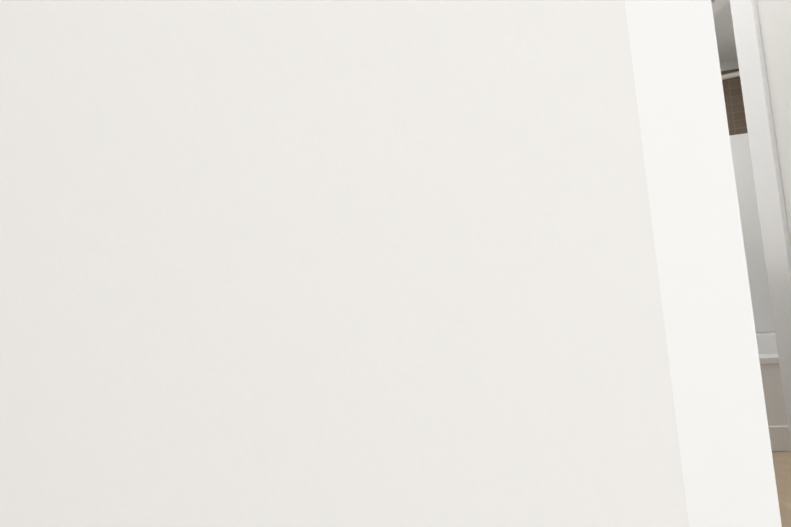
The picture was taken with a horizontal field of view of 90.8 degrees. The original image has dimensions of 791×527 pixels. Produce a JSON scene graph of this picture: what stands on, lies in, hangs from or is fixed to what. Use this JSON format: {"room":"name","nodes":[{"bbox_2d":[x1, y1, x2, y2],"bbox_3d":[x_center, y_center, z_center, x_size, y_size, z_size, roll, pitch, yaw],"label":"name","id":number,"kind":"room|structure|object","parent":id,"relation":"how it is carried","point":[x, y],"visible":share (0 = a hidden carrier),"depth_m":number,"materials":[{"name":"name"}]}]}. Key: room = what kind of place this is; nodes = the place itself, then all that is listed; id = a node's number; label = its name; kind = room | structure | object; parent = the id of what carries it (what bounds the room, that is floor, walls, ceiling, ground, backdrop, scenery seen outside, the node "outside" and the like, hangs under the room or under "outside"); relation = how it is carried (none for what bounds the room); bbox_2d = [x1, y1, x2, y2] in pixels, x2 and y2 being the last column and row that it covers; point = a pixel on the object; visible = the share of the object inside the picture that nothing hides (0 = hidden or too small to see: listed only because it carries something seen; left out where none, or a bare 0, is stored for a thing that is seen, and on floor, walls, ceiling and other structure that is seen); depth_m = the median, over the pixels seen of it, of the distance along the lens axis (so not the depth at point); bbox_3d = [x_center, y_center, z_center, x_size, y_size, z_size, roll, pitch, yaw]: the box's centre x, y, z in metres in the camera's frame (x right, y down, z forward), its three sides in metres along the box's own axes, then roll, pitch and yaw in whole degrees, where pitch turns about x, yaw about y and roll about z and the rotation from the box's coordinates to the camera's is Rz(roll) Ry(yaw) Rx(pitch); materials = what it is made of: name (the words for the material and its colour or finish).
{"room":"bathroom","nodes":[
{"label":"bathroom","id":0,"kind":"room"},
{"bbox_2d":[0,0,688,526],"bbox_3d":[0.244,-0.173,0.093,1.545,2.440,0.120,-6,-3,9],"label":"wall","id":1,"kind":"structure","parent":0,"point":[328,262],"depth_m":0.07,"materials":[{"name":"white paint"}]},
{"bbox_2d":[625,0,781,526],"bbox_3d":[0.483,-0.050,0.060,1.061,2.149,0.138,-6,-3,9],"label":"trim","id":2,"kind":"structure","parent":1,"relation":"attached to","point":[722,422],"depth_m":0.06,"materials":[{"name":"white paint"}]},
{"bbox_2d":[714,1,737,63],"bbox_3d":[0.911,-1.477,0.767,3.140,0.100,4.790,-6,-3,9],"label":"ceiling","id":3,"kind":"structure","parent":0,"point":[725,36],"depth_m":2.48,"materials":[{"name":"white paint"}]},
{"bbox_2d":[720,61,738,70],"bbox_3d":[1.451,-0.140,3.001,3.020,2.440,0.120,-6,-3,9],"label":"wall","id":4,"kind":"structure","parent":0,"point":[729,66],"depth_m":2.83,"materials":[{"name":"white paint"}]},
{"bbox_2d":[721,69,747,134],"bbox_3d":[2.203,-0.187,2.818,1.235,2.380,0.006,-6,-3,9],"label":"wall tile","id":5,"kind":"structure","parent":4,"relation":"attached to","point":[734,105],"depth_m":2.80,"materials":[{"name":"brown tile"}]},
{"bbox_2d":[721,71,739,79],"bbox_3d":[2.002,-0.996,2.035,1.233,0.064,0.214,-6,-3,9],"label":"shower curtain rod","id":6,"kind":"object","parent":5,"relation":"attached to","point":[731,75],"visible":0.1,"depth_m":2.01,"materials":[{"name":"silver metal"}]},
{"bbox_2d":[756,0,790,244],"bbox_3d":[1.294,-0.203,1.417,0.120,2.440,3.060,-6,-3,9],"label":"wall","id":7,"kind":"structure","parent":0,"point":[775,21],"depth_m":1.18,"materials":[{"name":"white paint"}]},
{"bbox_2d":[711,0,790,445],"bbox_3d":[1.349,-0.048,1.671,0.156,2.146,0.994,-6,-3,9],"label":"door frame","id":8,"kind":"structure","parent":7,"relation":"attached to","point":[763,148],"depth_m":1.25,"materials":[{"name":"white paint"}]},
{"bbox_2d":[772,451,790,526],"bbox_3d":[1.138,1.050,0.643,3.140,0.100,4.790,-6,-3,9],"label":"floor","id":9,"kind":"structure","parent":0,"point":[782,464],"depth_m":1.78,"materials":[{"name":"wood"}]},
{"bbox_2d":[756,332,790,450],"bbox_3d":[2.229,0.740,2.401,1.221,0.491,0.745,-6,-3,9],"label":"bathtub","id":10,"kind":"object","parent":9,"relation":"on","point":[773,393],"depth_m":2.07,"materials":[{"name":"white ceramic"}]},
{"bbox_2d":[729,133,774,332],"bbox_3d":[2.143,-0.205,2.447,1.221,1.409,0.745,-6,-3,9],"label":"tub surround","id":11,"kind":"object","parent":10,"relation":"on","point":[752,239],"depth_m":2.75,"materials":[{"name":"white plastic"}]}
]}

